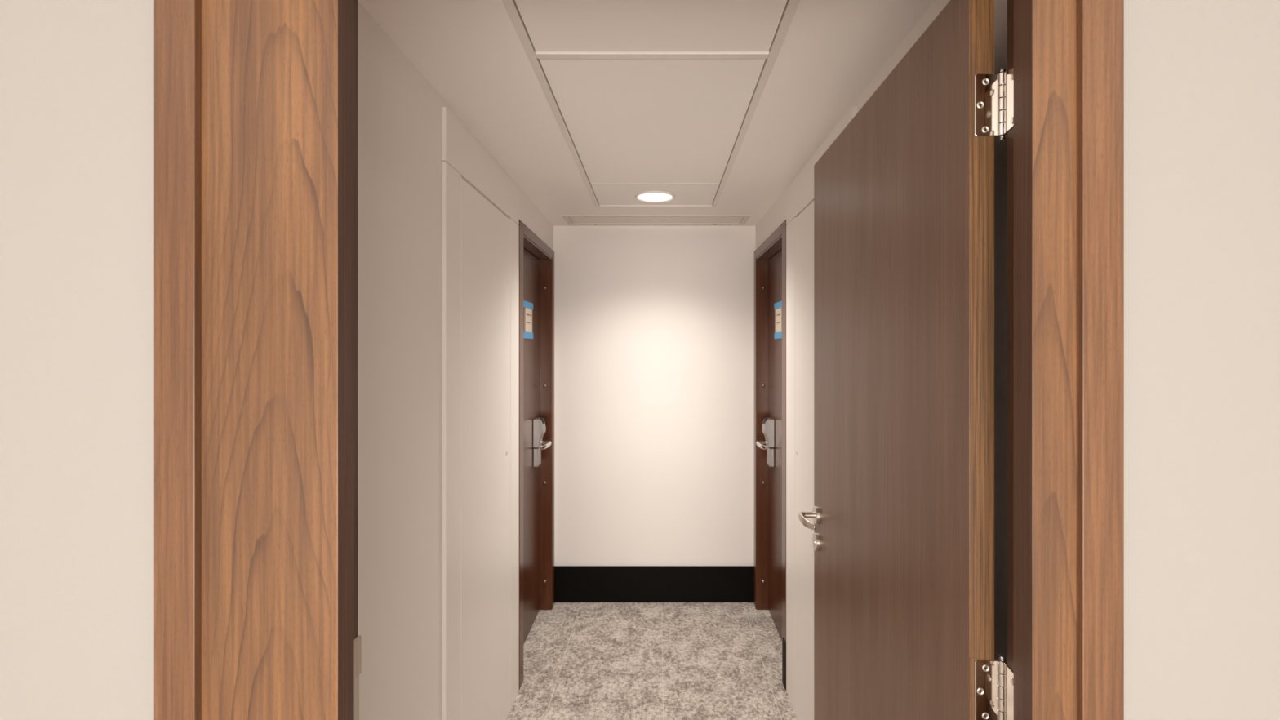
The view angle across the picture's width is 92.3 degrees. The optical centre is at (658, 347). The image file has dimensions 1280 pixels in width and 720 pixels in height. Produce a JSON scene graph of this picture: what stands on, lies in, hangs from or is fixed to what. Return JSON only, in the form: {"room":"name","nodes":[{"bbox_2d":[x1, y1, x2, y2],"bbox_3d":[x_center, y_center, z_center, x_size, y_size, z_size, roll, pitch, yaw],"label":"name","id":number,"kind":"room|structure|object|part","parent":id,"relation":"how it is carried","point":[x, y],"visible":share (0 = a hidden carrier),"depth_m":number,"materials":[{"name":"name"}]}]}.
{"room":"hotel corridor","nodes":[
{"label":"hotel corridor","id":0,"kind":"room"},
{"bbox_2d":[358,1,553,719],"bbox_3d":[-0.704,0.400,2.317,0.125,2.280,2.825,0,0,0],"label":"wall","id":1,"kind":"structure","parent":0,"point":[400,160],"depth_m":1.52,"materials":[{"name":"white paint"}]},
{"bbox_2d":[441,106,519,719],"bbox_3d":[-0.635,0.414,2.288,0.012,2.252,0.947,0,0,0],"label":"panelling","id":2,"kind":"object","parent":1,"relation":"attached to","point":[462,156],"visible":0.92,"depth_m":1.91,"materials":[{"name":"white paint"}]},
{"bbox_2d":[461,177,510,719],"bbox_3d":[-0.633,0.496,2.279,0.013,2.080,0.642,0,0,0],"label":"door","id":3,"kind":"structure","parent":2,"relation":"attached to","point":[485,229],"depth_m":2.22,"materials":[{"name":"white paint"}]},
{"bbox_2d":[518,219,554,689],"bbox_3d":[-0.694,0.481,3.228,0.134,2.118,0.925,0,0,0],"label":"door frame","id":4,"kind":"structure","parent":1,"relation":"attached to","point":[529,241],"depth_m":3.61,"materials":[{"name":"brown wood"}]},
{"bbox_3d":[-0.634,0.481,2.807,0.014,2.118,0.083,0,0,0],"label":"architrave","id":5,"kind":"part","parent":4,"relation":"part of","materials":[{"name":"brown wood"}]},
{"bbox_3d":[-0.634,-0.553,3.234,0.014,0.050,0.772,0,0,0],"label":"head architrave","id":6,"kind":"part","parent":4,"relation":"part of","materials":[{"name":"brown wood"}]},
{"bbox_3d":[-0.634,0.481,3.655,0.014,2.118,0.070,0,0,0],"label":"architrave","id":7,"kind":"part","parent":4,"relation":"part of","materials":[{"name":"brown wood"}]},
{"bbox_2d":[523,248,551,644],"bbox_3d":[-0.672,0.509,3.234,0.144,2.049,0.746,0,0,0],"label":"door","id":8,"kind":"structure","parent":1,"relation":"in","point":[534,425],"depth_m":3.38,"materials":[{"name":"brown wood"}]},
{"bbox_2d":[523,300,533,338],"bbox_3d":[-0.693,-0.145,3.259,0.011,0.193,0.218,0,0,0],"label":"door sign","id":9,"kind":"object","parent":8,"relation":"attached to","point":[528,307],"visible":0.96,"depth_m":3.23,"materials":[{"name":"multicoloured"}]},
{"bbox_3d":[-0.694,-0.145,3.259,0.010,0.166,0.166,0,0,0],"label":"sign plate","id":10,"kind":"part","parent":9,"relation":"part of","materials":[{"name":"beige paper"}]},
{"bbox_3d":[-0.634,0.537,3.397,0.070,0.032,0.135,0,0,0],"label":"lever","id":11,"kind":"part","parent":8,"relation":"part of","materials":[{"name":"silver metal"}]},
{"bbox_2d":[0,0,1279,719],"bbox_3d":[0.000,0.310,0.870,4.600,2.460,0.070,0,0,0],"label":"wall","id":12,"kind":"structure","parent":0,"point":[1202,77],"depth_m":0.83,"materials":[{"name":"beige paint"}]},
{"bbox_2d":[154,0,1124,719],"bbox_3d":[-0.026,0.417,0.871,1.291,2.245,0.109,0,0,0],"label":"door frame","id":13,"kind":"structure","parent":12,"relation":"attached to","point":[256,101],"depth_m":0.83,"materials":[{"name":"brown wood"}]},
{"bbox_3d":[-0.645,0.417,0.826,0.055,2.245,0.018,0,0,0],"label":"casing","id":14,"kind":"part","parent":13,"relation":"part of","materials":[{"name":"brown wood"}]},
{"bbox_3d":[-0.447,0.519,0.897,0.001,0.182,0.036,0,0,0],"label":"strike plate","id":15,"kind":"part","parent":13,"relation":"part of","materials":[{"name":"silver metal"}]},
{"bbox_3d":[0.591,0.417,0.826,0.055,2.245,0.018,0,0,0],"label":"casing","id":16,"kind":"part","parent":13,"relation":"part of","materials":[{"name":"brown wood"}]},
{"bbox_2d":[798,0,1013,719],"bbox_3d":[0.469,0.486,1.379,0.102,2.092,1.009,0,0,-1],"label":"door","id":17,"kind":"structure","parent":12,"relation":"in","point":[902,513],"depth_m":1.14,"materials":[{"name":"brown wood"}]},
{"bbox_3d":[0.440,0.500,1.780,0.054,0.024,0.135,0,0,0],"label":"lever","id":18,"kind":"part","parent":17,"relation":"part of","materials":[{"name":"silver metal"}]},
{"bbox_3d":[0.494,0.517,0.926,0.037,0.094,0.003,0,0,0],"label":"plate","id":19,"kind":"part","parent":17,"relation":"part of","materials":[{"name":"silver metal"}]},
{"bbox_3d":[0.494,-0.366,0.926,0.037,0.094,0.003,0,0,0],"label":"plate","id":20,"kind":"part","parent":17,"relation":"part of","materials":[{"name":"silver metal"}]},
{"bbox_3d":[0.517,-0.366,0.899,0.002,0.092,0.048,0,0,0],"label":"jamb plate","id":21,"kind":"part","parent":17,"relation":"part of","materials":[{"name":"silver metal"}]},
{"bbox_3d":[0.517,0.517,0.899,0.002,0.092,0.048,0,0,0],"label":"jamb plate","id":22,"kind":"part","parent":17,"relation":"part of","materials":[{"name":"silver metal"}]},
{"bbox_2d":[358,0,934,226],"bbox_3d":[-0.027,-0.780,2.377,1.478,0.080,2.945,0,0,0],"label":"ceiling","id":23,"kind":"structure","parent":0,"point":[472,53],"depth_m":1.74,"materials":[{"name":"white paint"}]},
{"bbox_2d":[502,0,799,206],"bbox_3d":[-0.017,-0.752,2.093,0.632,0.035,2.226,0,0,0],"label":"trim","id":24,"kind":"structure","parent":23,"relation":"attached to","point":[791,6],"depth_m":1.56,"materials":[{"name":"paint"}]},
{"bbox_3d":[-0.322,-0.753,2.091,0.022,0.033,2.223,0,0,0],"label":"rail","id":25,"kind":"part","parent":24,"relation":"part of","materials":[{"name":"paint"}]},
{"bbox_2d":[538,58,765,182],"bbox_3d":[-0.017,-0.751,2.170,0.584,0.017,1.203,0,0,0],"label":"ceiling panel","id":26,"kind":"object","parent":24,"relation":"attached to","point":[626,120],"visible":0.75,"depth_m":1.94,"materials":[{"name":"paint"}]},
{"bbox_3d":[-0.017,-0.753,1.554,0.588,0.033,0.026,0,0,0],"label":"cross rail","id":27,"kind":"part","parent":24,"relation":"part of","materials":[{"name":"paint"}]},
{"bbox_3d":[-0.017,-0.753,3.201,0.586,0.033,0.009,0,0,0],"label":"rail","id":28,"kind":"part","parent":24,"relation":"part of","materials":[{"name":"paint"}]},
{"bbox_3d":[0.289,-0.753,2.091,0.022,0.033,2.223,0,0,0],"label":"rail","id":29,"kind":"part","parent":24,"relation":"part of","materials":[{"name":"paint"}]},
{"bbox_2d":[514,0,787,51],"bbox_3d":[-0.017,-0.751,1.261,0.584,0.017,0.558,0,0,0],"label":"ceiling panel","id":30,"kind":"object","parent":23,"relation":"attached to","point":[551,25],"visible":1,"depth_m":1.41,"materials":[{"name":"paint"}]},
{"bbox_2d":[590,182,719,204],"bbox_3d":[-0.017,-0.751,2.985,0.584,0.017,0.420,0,0,0],"label":"ceiling panel","id":31,"kind":"object","parent":23,"relation":"attached to","point":[606,193],"visible":0.73,"depth_m":2.93,"materials":[{"name":"paint"}]},
{"bbox_2d":[635,191,675,202],"bbox_3d":[-0.019,-0.738,3.010,0.197,0.009,0.197,0,0,0],"label":"recessed light","id":32,"kind":"object","parent":31,"relation":"attached to","point":[649,196],"visible":1,"depth_m":3.00,"materials":[{"name":"paint"}]},
{"bbox_2d":[638,193,671,200],"bbox_3d":[-0.019,-0.740,3.010,0.160,0.002,0.160,0,0,20],"label":"diffuser","id":33,"kind":"object","parent":32,"relation":"attached to","point":[642,197],"depth_m":3.01,"materials":[{"name":"white plastic"}]},
{"bbox_2d":[561,214,751,225],"bbox_3d":[-0.014,-0.754,3.555,1.054,0.040,0.269,0,0,0],"label":"ceiling panel","id":34,"kind":"object","parent":23,"relation":"in","point":[575,218],"visible":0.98,"depth_m":3.56,"materials":[{"name":"paint"}]},
{"bbox_2d":[506,602,797,719],"bbox_3d":[0.000,1.570,0.375,4.800,0.060,6.950,0,0,0],"label":"floor","id":35,"kind":"structure","parent":0,"point":[582,660],"depth_m":3.02,"materials":[{"name":"grey carpet"}]},
{"bbox_2d":[553,226,755,565],"bbox_3d":[-0.027,0.400,3.790,1.478,2.280,0.120,0,0,0],"label":"wall","id":36,"kind":"structure","parent":0,"point":[654,326],"depth_m":3.73,"materials":[{"name":"white paint"}]},
{"bbox_2d":[554,565,754,603],"bbox_3d":[-0.027,1.432,3.712,1.228,0.216,0.037,0,0,0],"label":"baseboard","id":37,"kind":"structure","parent":36,"relation":"attached to","point":[572,584],"depth_m":3.71,"materials":[{"name":"black paint"}]},
{"bbox_2d":[755,0,1007,660],"bbox_3d":[0.649,0.400,2.317,0.125,2.280,2.825,0,0,0],"label":"wall","id":38,"kind":"structure","parent":0,"point":[775,215],"depth_m":1.06,"materials":[{"name":"white paint"}]},
{"bbox_2d":[755,249,782,640],"bbox_3d":[0.615,0.509,3.234,0.144,2.049,0.746,0,0,0],"label":"door","id":39,"kind":"structure","parent":38,"relation":"in","point":[771,428],"depth_m":3.40,"materials":[{"name":"brown wood"}]},
{"bbox_3d":[0.578,0.537,3.397,0.070,0.032,0.135,0,0,0],"label":"lever","id":40,"kind":"part","parent":39,"relation":"part of","materials":[{"name":"silver metal"}]},
{"bbox_2d":[773,301,782,338],"bbox_3d":[0.637,-0.145,3.259,0.011,0.193,0.218,0,0,0],"label":"door sign","id":41,"kind":"object","parent":39,"relation":"attached to","point":[777,306],"visible":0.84,"depth_m":3.25,"materials":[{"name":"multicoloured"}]},
{"bbox_3d":[0.637,-0.145,3.259,0.010,0.166,0.166,0,0,0],"label":"sign plate","id":42,"kind":"part","parent":41,"relation":"part of","materials":[{"name":"beige paper"}]},
{"bbox_2d":[754,219,786,689],"bbox_3d":[0.637,0.481,3.227,0.139,2.118,0.926,0,0,0],"label":"door frame","id":43,"kind":"structure","parent":38,"relation":"attached to","point":[775,242],"depth_m":3.61,"materials":[{"name":"brown wood"}]},
{"bbox_3d":[0.579,0.481,3.655,0.016,2.118,0.070,0,0,0],"label":"architrave","id":44,"kind":"part","parent":43,"relation":"part of","materials":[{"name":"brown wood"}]},
{"bbox_3d":[0.579,-0.553,3.234,0.016,0.050,0.772,0,0,0],"label":"head architrave","id":45,"kind":"part","parent":43,"relation":"part of","materials":[{"name":"brown wood"}]},
{"bbox_3d":[0.579,0.481,2.807,0.016,2.118,0.083,0,0,0],"label":"architrave","id":46,"kind":"part","parent":43,"relation":"part of","materials":[{"name":"brown wood"}]},
{"bbox_2d":[786,106,857,713],"bbox_3d":[0.580,0.414,2.288,0.015,2.252,0.947,0,0,0],"label":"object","id":47,"kind":"structure","parent":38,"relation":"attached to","point":[800,193],"depth_m":2.65,"materials":[{"name":"white paint"}]},
{"bbox_2d":[795,200,813,719],"bbox_3d":[0.578,0.496,2.269,0.016,2.080,0.623,0,0,0],"label":"door","id":48,"kind":"structure","parent":47,"relation":"attached to","point":[804,221],"depth_m":2.41,"materials":[{"name":"white paint"}]}
]}

